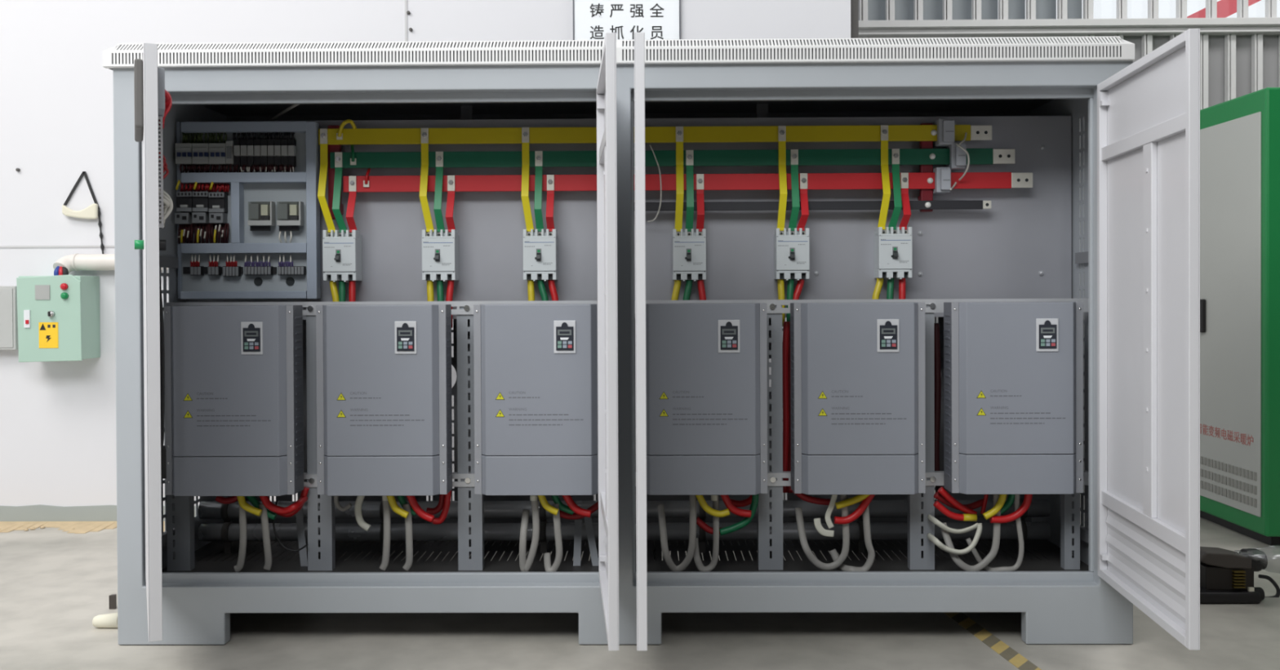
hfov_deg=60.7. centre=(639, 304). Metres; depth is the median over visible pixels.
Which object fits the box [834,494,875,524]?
cable
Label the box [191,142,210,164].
miniature breaker
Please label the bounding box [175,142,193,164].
miniature breaker
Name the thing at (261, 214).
timer relay
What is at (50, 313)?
switch
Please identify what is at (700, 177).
bar
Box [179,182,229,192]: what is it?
wiring
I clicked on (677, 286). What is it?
cable
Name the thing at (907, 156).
green busbar
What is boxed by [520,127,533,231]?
bar
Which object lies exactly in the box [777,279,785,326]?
cable
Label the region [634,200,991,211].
black busbar
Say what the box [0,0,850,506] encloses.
wall
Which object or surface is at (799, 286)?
cable
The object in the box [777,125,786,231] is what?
bar
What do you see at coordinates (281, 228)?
socket
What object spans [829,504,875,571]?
cable
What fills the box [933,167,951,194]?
transformer
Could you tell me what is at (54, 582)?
floor
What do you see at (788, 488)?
cable
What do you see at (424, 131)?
bar
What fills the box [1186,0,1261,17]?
beam
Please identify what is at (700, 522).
cable
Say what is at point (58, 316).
switch box
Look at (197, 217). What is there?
overload relay
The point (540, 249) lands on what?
circuit breaker
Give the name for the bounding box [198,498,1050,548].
pipe
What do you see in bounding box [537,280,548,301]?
cable
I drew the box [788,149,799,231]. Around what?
bar
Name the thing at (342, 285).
cable
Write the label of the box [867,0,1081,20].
window
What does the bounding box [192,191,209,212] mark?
contactor
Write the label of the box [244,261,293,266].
wiring
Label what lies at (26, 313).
switch plate
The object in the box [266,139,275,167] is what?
interface relay
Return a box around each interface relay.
[233,139,240,167]
[240,139,247,167]
[247,139,254,166]
[253,139,261,167]
[260,139,267,167]
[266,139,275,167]
[274,139,281,167]
[280,139,288,167]
[287,139,296,167]
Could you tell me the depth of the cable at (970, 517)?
3.77 m
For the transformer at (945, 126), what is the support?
attached to the yellow busbar at (895, 132)
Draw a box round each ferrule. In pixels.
[177,224,223,238]
[191,254,291,262]
[240,166,293,172]
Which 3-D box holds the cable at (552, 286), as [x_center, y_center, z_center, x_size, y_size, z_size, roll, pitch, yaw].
[-0.314,-0.005,3.991,0.030,0.179,0.050,-1,1,-37]
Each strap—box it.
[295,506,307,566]
[573,520,582,565]
[583,515,598,565]
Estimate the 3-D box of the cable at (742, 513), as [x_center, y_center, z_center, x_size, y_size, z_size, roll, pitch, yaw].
[0.328,0.686,3.758,0.107,0.092,0.026,0,1,1]
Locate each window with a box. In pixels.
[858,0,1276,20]
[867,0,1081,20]
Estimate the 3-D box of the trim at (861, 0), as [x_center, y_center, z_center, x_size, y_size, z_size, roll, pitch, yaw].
[2.875,-1.028,7.165,2.843,4.190,0.014,0,1,1]
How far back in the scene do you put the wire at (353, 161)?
3.99 m
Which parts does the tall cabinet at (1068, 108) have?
cabinet door, slotted post, panel, control panel, slotted post, post, slotted post, cabinet door, floor plate, mounting rail, plate, mounting panel, panel, cabinet door, mounting rail, post, slotted post, slotted post, panel, slotted post, cabinet door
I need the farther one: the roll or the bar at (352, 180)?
the roll
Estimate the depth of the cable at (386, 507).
3.78 m
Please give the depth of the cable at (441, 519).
3.83 m
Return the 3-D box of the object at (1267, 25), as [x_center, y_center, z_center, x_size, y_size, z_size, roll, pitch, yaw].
[3.929,-1.806,7.118,5.090,0.087,0.150,0,1,1]
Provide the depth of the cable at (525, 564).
3.78 m
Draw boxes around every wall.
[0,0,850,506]
[897,35,1278,323]
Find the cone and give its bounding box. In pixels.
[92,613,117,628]
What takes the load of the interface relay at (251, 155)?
attached to the tall cabinet at (1068, 108)
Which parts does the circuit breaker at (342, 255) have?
lever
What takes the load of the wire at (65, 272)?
attached to the switch box at (58, 316)
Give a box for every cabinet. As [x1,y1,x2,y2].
[102,28,1199,650]
[1200,87,1279,546]
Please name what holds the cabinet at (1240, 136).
on the floor
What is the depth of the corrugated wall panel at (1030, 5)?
7.13 m
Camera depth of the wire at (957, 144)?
3.90 m
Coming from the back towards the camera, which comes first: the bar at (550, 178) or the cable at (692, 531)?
the bar at (550, 178)
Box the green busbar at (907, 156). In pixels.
[329,148,1015,168]
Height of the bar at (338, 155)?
0.293 m
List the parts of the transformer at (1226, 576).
insulator knob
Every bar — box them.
[317,128,335,232]
[332,151,346,232]
[346,176,356,232]
[419,128,433,231]
[433,151,444,231]
[445,175,455,231]
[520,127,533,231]
[533,151,543,231]
[546,174,554,231]
[675,126,684,231]
[685,150,693,231]
[696,173,704,231]
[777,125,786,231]
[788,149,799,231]
[796,173,808,231]
[877,124,890,229]
[888,148,902,229]
[899,173,911,229]
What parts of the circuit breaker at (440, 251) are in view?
lever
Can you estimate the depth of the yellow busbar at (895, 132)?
3.98 m
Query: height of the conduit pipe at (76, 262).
0.112 m
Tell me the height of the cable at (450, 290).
0.179 m
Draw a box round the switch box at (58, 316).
[16,275,100,362]
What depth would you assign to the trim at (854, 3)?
5.52 m
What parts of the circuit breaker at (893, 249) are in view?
lever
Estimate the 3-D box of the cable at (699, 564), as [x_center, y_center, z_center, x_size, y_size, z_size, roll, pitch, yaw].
[0.220,0.782,3.786,0.109,0.284,0.043,0,1,33]
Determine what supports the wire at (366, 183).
attached to the red busbar at (378, 184)
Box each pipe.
[53,253,168,273]
[197,520,1050,553]
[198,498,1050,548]
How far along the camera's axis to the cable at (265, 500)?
3.77 m
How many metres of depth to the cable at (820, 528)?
3.75 m
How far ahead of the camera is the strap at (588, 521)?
3.94 m
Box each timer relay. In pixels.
[248,201,275,231]
[276,201,303,231]
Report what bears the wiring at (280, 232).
on the tall cabinet at (1068, 108)
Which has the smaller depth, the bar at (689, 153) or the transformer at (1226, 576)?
the bar at (689, 153)
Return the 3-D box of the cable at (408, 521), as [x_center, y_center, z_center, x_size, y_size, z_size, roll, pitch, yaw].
[-0.805,0.806,3.787,0.036,0.236,0.015,0,1,1]
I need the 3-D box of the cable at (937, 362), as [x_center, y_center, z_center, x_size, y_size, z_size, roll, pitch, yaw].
[1.070,0.372,3.926,0.036,0.611,0.024,0,1,1]
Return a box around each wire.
[53,266,59,275]
[58,266,62,275]
[62,266,68,275]
[269,103,299,120]
[272,499,307,551]
[336,119,356,139]
[350,144,356,164]
[363,168,370,187]
[647,144,662,222]
[955,143,969,181]
[957,132,967,146]
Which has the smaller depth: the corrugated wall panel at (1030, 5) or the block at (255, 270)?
the block at (255, 270)
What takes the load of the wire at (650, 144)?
attached to the tall cabinet at (1068, 108)
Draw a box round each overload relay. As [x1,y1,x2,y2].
[174,213,191,224]
[191,212,208,223]
[208,212,226,223]
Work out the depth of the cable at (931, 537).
3.73 m
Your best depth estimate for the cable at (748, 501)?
3.82 m
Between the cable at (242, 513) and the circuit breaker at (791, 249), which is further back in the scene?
the circuit breaker at (791, 249)
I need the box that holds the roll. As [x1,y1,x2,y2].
[62,203,97,218]
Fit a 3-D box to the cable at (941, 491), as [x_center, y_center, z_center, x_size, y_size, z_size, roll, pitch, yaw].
[1.102,0.687,3.799,0.135,0.106,0.023,0,1,1]
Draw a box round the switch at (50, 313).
[47,311,54,316]
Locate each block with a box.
[190,266,204,275]
[208,266,221,275]
[222,266,241,276]
[244,266,273,275]
[277,266,306,275]
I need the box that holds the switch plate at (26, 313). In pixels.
[23,310,30,328]
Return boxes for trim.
[0,0,407,248]
[850,0,858,38]
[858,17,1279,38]
[861,0,917,20]
[1084,33,1279,110]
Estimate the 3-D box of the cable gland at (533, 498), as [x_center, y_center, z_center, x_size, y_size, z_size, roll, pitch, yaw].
[-0.367,0.662,3.781,0.026,0.030,0.026,0,1,1]
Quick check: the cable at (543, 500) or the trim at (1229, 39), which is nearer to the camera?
the cable at (543, 500)
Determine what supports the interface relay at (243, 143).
attached to the tall cabinet at (1068, 108)
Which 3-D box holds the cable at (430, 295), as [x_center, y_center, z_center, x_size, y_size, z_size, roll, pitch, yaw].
[-0.765,-0.004,3.995,0.026,0.179,0.046,0,1,-16]
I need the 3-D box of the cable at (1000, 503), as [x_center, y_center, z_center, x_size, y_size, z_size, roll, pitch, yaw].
[1.214,0.685,3.737,0.082,0.102,0.024,0,1,1]
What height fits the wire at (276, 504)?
0.180 m
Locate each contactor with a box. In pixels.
[176,191,193,212]
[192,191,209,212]
[208,192,227,213]
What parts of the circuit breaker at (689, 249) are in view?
lever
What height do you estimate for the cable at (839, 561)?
0.280 m
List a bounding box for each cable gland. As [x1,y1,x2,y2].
[382,495,387,501]
[529,495,537,501]
[711,495,717,501]
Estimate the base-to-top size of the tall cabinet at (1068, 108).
1.975 m
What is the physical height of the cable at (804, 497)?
0.070 m
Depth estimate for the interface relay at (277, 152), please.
4.00 m
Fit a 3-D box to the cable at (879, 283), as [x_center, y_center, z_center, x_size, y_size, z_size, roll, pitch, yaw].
[0.863,-0.012,3.977,0.054,0.178,0.030,-1,1,-42]
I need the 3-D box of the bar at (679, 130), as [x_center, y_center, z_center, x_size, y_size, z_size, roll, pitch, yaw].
[0.142,-0.456,3.958,0.033,0.383,0.051,0,1,1]
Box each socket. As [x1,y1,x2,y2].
[249,226,270,231]
[279,226,299,231]
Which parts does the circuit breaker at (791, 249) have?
lever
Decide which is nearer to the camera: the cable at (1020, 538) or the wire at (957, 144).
the cable at (1020, 538)
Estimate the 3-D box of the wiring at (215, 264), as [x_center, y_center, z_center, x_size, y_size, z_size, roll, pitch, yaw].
[-1.560,-0.148,4.002,0.176,0.022,0.015,0,1,1]
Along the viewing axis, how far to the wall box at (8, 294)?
5.45 m
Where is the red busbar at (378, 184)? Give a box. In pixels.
[342,172,1032,192]
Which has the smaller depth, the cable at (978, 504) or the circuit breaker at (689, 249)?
the cable at (978, 504)
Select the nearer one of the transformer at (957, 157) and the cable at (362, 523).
the cable at (362, 523)
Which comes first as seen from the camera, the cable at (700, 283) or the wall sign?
the cable at (700, 283)
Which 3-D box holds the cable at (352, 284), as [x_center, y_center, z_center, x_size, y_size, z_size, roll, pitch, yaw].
[-1.052,-0.002,3.998,0.024,0.179,0.045,0,1,-12]
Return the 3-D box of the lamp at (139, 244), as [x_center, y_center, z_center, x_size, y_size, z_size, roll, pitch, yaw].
[-1.482,-0.177,3.235,0.025,0.028,0.028,0,1,-25]
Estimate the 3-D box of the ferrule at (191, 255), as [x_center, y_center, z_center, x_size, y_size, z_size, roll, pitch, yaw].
[-1.460,-0.168,4.002,0.373,0.031,0.017,0,1,1]
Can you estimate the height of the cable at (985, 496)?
0.083 m
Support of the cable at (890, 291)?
attached to the circuit breaker at (893, 249)
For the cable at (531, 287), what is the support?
attached to the circuit breaker at (540, 249)
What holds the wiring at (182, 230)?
attached to the tall cabinet at (1068, 108)
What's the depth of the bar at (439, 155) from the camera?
3.97 m
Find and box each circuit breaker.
[322,230,362,282]
[422,229,458,281]
[523,229,557,281]
[672,229,706,281]
[773,228,809,280]
[874,226,912,279]
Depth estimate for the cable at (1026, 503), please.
3.74 m
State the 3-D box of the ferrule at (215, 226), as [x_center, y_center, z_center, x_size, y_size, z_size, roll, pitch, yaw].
[-1.603,-0.266,3.992,0.169,0.051,0.006,0,1,1]
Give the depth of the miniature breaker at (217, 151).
3.99 m
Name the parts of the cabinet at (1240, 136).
handle, panel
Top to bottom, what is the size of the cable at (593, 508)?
0.071 m
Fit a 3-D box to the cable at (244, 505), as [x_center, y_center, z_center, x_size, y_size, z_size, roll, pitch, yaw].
[-1.346,0.689,3.767,0.086,0.082,0.024,0,1,1]
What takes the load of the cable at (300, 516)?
on the tall cabinet at (1068, 108)
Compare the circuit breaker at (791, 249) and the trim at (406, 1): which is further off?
the trim at (406, 1)
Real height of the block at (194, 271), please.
0.034 m
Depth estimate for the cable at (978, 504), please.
3.82 m
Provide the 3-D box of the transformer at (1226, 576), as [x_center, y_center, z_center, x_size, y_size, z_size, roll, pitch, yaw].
[2.190,1.011,4.090,0.419,0.199,0.180,0,1,1]
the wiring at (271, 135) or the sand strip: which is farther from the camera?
the sand strip
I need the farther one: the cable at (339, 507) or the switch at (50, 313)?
the switch at (50, 313)
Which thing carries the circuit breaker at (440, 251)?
attached to the tall cabinet at (1068, 108)
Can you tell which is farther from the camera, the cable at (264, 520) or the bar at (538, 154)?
the bar at (538, 154)
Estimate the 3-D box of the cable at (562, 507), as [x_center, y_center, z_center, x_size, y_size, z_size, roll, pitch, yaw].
[-0.269,0.688,3.790,0.085,0.082,0.024,0,1,1]
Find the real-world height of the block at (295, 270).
0.032 m
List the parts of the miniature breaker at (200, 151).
lever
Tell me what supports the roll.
hanging from the cord
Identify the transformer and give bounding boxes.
[933,118,954,147]
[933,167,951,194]
[946,142,966,170]
[1200,546,1279,603]
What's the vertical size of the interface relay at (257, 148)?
0.098 m
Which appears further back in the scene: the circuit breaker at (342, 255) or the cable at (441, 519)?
the circuit breaker at (342, 255)
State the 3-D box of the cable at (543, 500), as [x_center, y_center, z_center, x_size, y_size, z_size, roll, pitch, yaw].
[-0.316,0.683,3.755,0.075,0.084,0.024,0,1,1]
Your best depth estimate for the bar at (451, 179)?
3.98 m
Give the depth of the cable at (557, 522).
3.78 m
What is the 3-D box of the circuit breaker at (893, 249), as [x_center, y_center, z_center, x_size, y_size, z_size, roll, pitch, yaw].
[0.923,-0.186,3.981,0.120,0.189,0.122,0,1,1]
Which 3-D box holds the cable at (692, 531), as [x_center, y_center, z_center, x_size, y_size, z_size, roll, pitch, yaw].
[0.117,0.784,3.788,0.152,0.286,0.065,0,1,31]
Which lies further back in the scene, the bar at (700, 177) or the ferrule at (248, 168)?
the ferrule at (248, 168)
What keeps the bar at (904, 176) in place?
attached to the circuit breaker at (893, 249)
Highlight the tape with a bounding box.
[943,612,1041,669]
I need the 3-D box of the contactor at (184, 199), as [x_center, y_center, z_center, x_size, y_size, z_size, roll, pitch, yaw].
[-1.664,-0.376,4.002,0.060,0.074,0.044,0,1,1]
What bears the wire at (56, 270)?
attached to the switch box at (58, 316)
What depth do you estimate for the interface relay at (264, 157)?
4.00 m
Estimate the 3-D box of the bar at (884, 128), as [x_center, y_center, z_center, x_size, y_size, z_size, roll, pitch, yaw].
[0.881,-0.461,3.949,0.040,0.380,0.051,0,1,1]
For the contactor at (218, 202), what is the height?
0.074 m
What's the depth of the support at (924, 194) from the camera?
3.99 m
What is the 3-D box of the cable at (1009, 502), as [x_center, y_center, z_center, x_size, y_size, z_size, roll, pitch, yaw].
[1.262,0.682,3.772,0.073,0.094,0.024,0,1,1]
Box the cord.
[63,171,104,253]
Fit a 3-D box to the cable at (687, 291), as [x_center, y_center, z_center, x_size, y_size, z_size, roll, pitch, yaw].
[0.172,-0.005,3.985,0.030,0.178,0.049,0,1,33]
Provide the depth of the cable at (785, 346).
3.92 m
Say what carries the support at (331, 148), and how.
attached to the tall cabinet at (1068, 108)
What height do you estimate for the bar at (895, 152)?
0.294 m
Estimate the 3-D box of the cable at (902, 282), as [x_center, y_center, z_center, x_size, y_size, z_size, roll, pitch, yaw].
[0.954,-0.012,3.974,0.024,0.178,0.045,0,1,15]
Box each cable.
[215,496,237,504]
[234,496,246,572]
[236,496,262,516]
[245,496,276,519]
[258,503,271,570]
[259,496,308,514]
[276,486,309,517]
[329,280,338,302]
[333,496,351,511]
[338,280,346,302]
[348,280,355,302]
[354,496,370,531]
[379,495,391,571]
[386,495,408,518]
[396,495,416,515]
[402,503,413,571]
[406,495,434,522]
[426,280,434,301]
[426,493,444,514]
[432,490,451,524]
[436,280,444,301]
[445,280,453,328]
[519,496,539,572]
[527,280,534,301]
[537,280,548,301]
[537,495,558,515]
[543,503,563,572]
[547,280,558,301]
[551,495,573,515]
[559,501,598,519]
[562,495,591,517]
[657,495,696,571]
[671,280,680,300]
[683,280,693,300]
[693,494,719,571]
[695,495,729,517]
[696,516,723,534]
[697,280,706,300]
[719,493,759,535]
[720,494,751,517]
[730,494,751,506]
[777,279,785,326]
[782,321,790,493]
[786,279,794,321]
[786,330,792,493]
[790,488,831,505]
[792,279,804,299]
[795,494,849,570]
[813,518,834,537]
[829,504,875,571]
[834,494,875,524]
[835,494,870,509]
[871,278,883,299]
[886,278,893,299]
[898,278,906,299]
[926,523,982,555]
[927,514,977,533]
[933,323,942,493]
[933,492,983,510]
[933,500,977,521]
[937,487,977,514]
[940,494,1000,571]
[965,494,1024,571]
[980,494,988,514]
[982,494,1006,519]
[989,494,1032,523]
[1000,494,1014,515]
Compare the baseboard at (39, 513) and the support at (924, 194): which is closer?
the support at (924, 194)
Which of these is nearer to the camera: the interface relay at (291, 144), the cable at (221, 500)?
the cable at (221, 500)
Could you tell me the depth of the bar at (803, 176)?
3.96 m
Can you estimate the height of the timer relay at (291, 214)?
0.108 m
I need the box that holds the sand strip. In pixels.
[0,520,164,533]
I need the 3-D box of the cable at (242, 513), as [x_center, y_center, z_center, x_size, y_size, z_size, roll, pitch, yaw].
[-1.387,0.790,3.794,0.044,0.280,0.015,0,1,1]
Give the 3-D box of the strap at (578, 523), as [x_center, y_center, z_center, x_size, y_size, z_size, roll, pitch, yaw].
[-0.225,0.860,3.946,0.030,0.158,0.046,0,1,1]
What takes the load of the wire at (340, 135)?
attached to the yellow busbar at (895, 132)
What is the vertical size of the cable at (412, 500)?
0.107 m
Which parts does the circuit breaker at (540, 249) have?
lever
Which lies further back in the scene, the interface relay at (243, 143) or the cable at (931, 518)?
the interface relay at (243, 143)
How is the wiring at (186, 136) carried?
attached to the miniature breaker at (200, 151)
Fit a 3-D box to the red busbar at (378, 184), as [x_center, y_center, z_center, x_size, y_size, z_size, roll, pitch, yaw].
[0.171,-0.446,3.986,2.514,0.059,0.021,0,1,1]
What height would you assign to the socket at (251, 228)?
0.018 m
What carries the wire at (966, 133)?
attached to the yellow busbar at (895, 132)
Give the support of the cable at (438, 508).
attached to the tall cabinet at (1068, 108)
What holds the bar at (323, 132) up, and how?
attached to the circuit breaker at (342, 255)
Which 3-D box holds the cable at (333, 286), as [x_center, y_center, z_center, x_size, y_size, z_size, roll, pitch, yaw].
[-1.115,-0.002,4.000,0.029,0.180,0.051,-1,1,-38]
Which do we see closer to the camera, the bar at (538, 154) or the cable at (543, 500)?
the cable at (543, 500)
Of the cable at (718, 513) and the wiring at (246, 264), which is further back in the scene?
the wiring at (246, 264)
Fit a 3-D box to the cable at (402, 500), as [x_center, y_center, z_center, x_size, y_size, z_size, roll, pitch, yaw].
[-0.809,0.692,3.796,0.074,0.084,0.024,0,1,1]
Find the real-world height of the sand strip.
0.012 m
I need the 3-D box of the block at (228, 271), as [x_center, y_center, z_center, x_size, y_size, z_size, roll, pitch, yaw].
[-1.499,-0.121,4.015,0.060,0.038,0.033,0,1,1]
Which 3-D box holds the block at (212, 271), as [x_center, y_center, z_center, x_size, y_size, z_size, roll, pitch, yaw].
[-1.563,-0.123,4.015,0.040,0.034,0.033,0,1,1]
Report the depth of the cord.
5.50 m
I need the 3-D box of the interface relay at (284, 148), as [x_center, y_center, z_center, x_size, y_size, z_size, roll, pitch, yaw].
[-1.299,-0.555,4.000,0.031,0.098,0.049,0,1,1]
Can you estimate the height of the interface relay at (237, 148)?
0.098 m
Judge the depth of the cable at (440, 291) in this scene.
3.99 m
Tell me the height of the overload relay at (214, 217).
0.039 m
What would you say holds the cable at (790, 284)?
attached to the circuit breaker at (791, 249)
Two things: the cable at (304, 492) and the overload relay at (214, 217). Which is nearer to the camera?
the cable at (304, 492)
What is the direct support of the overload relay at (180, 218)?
attached to the contactor at (184, 199)
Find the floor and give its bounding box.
[0,485,1279,669]
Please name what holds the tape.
on the floor
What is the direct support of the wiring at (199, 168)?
on the tall cabinet at (1068, 108)
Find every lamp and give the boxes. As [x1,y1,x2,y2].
[134,240,143,249]
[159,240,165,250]
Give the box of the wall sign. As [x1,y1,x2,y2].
[573,0,680,39]
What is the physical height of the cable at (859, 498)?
0.071 m
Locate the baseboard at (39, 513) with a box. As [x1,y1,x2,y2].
[0,504,199,521]
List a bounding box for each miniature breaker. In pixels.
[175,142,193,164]
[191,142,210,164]
[208,142,226,164]
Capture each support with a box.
[327,125,343,219]
[917,123,933,212]
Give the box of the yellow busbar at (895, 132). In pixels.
[318,124,991,145]
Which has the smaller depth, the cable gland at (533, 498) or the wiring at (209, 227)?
the cable gland at (533, 498)
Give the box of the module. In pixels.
[225,141,233,164]
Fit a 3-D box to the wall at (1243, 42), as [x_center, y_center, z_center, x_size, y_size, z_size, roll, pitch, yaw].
[3.786,-0.393,7.192,5.390,2.911,0.030,0,1,1]
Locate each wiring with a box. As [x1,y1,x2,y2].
[175,180,213,190]
[177,222,229,244]
[179,164,294,173]
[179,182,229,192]
[180,229,216,243]
[182,132,226,143]
[190,261,237,266]
[232,132,294,140]
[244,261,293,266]
[278,231,292,243]
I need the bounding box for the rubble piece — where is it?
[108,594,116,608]
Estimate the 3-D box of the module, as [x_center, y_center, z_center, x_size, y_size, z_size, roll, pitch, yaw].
[-1.501,-0.556,4.009,0.026,0.084,0.037,0,1,1]
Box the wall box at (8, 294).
[0,285,18,350]
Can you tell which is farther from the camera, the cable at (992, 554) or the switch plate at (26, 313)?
the switch plate at (26, 313)
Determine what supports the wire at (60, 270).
attached to the switch box at (58, 316)
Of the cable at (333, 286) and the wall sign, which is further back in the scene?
the wall sign
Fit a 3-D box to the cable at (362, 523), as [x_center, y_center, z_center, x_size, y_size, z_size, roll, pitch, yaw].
[-0.972,0.722,3.833,0.057,0.147,0.018,0,1,1]

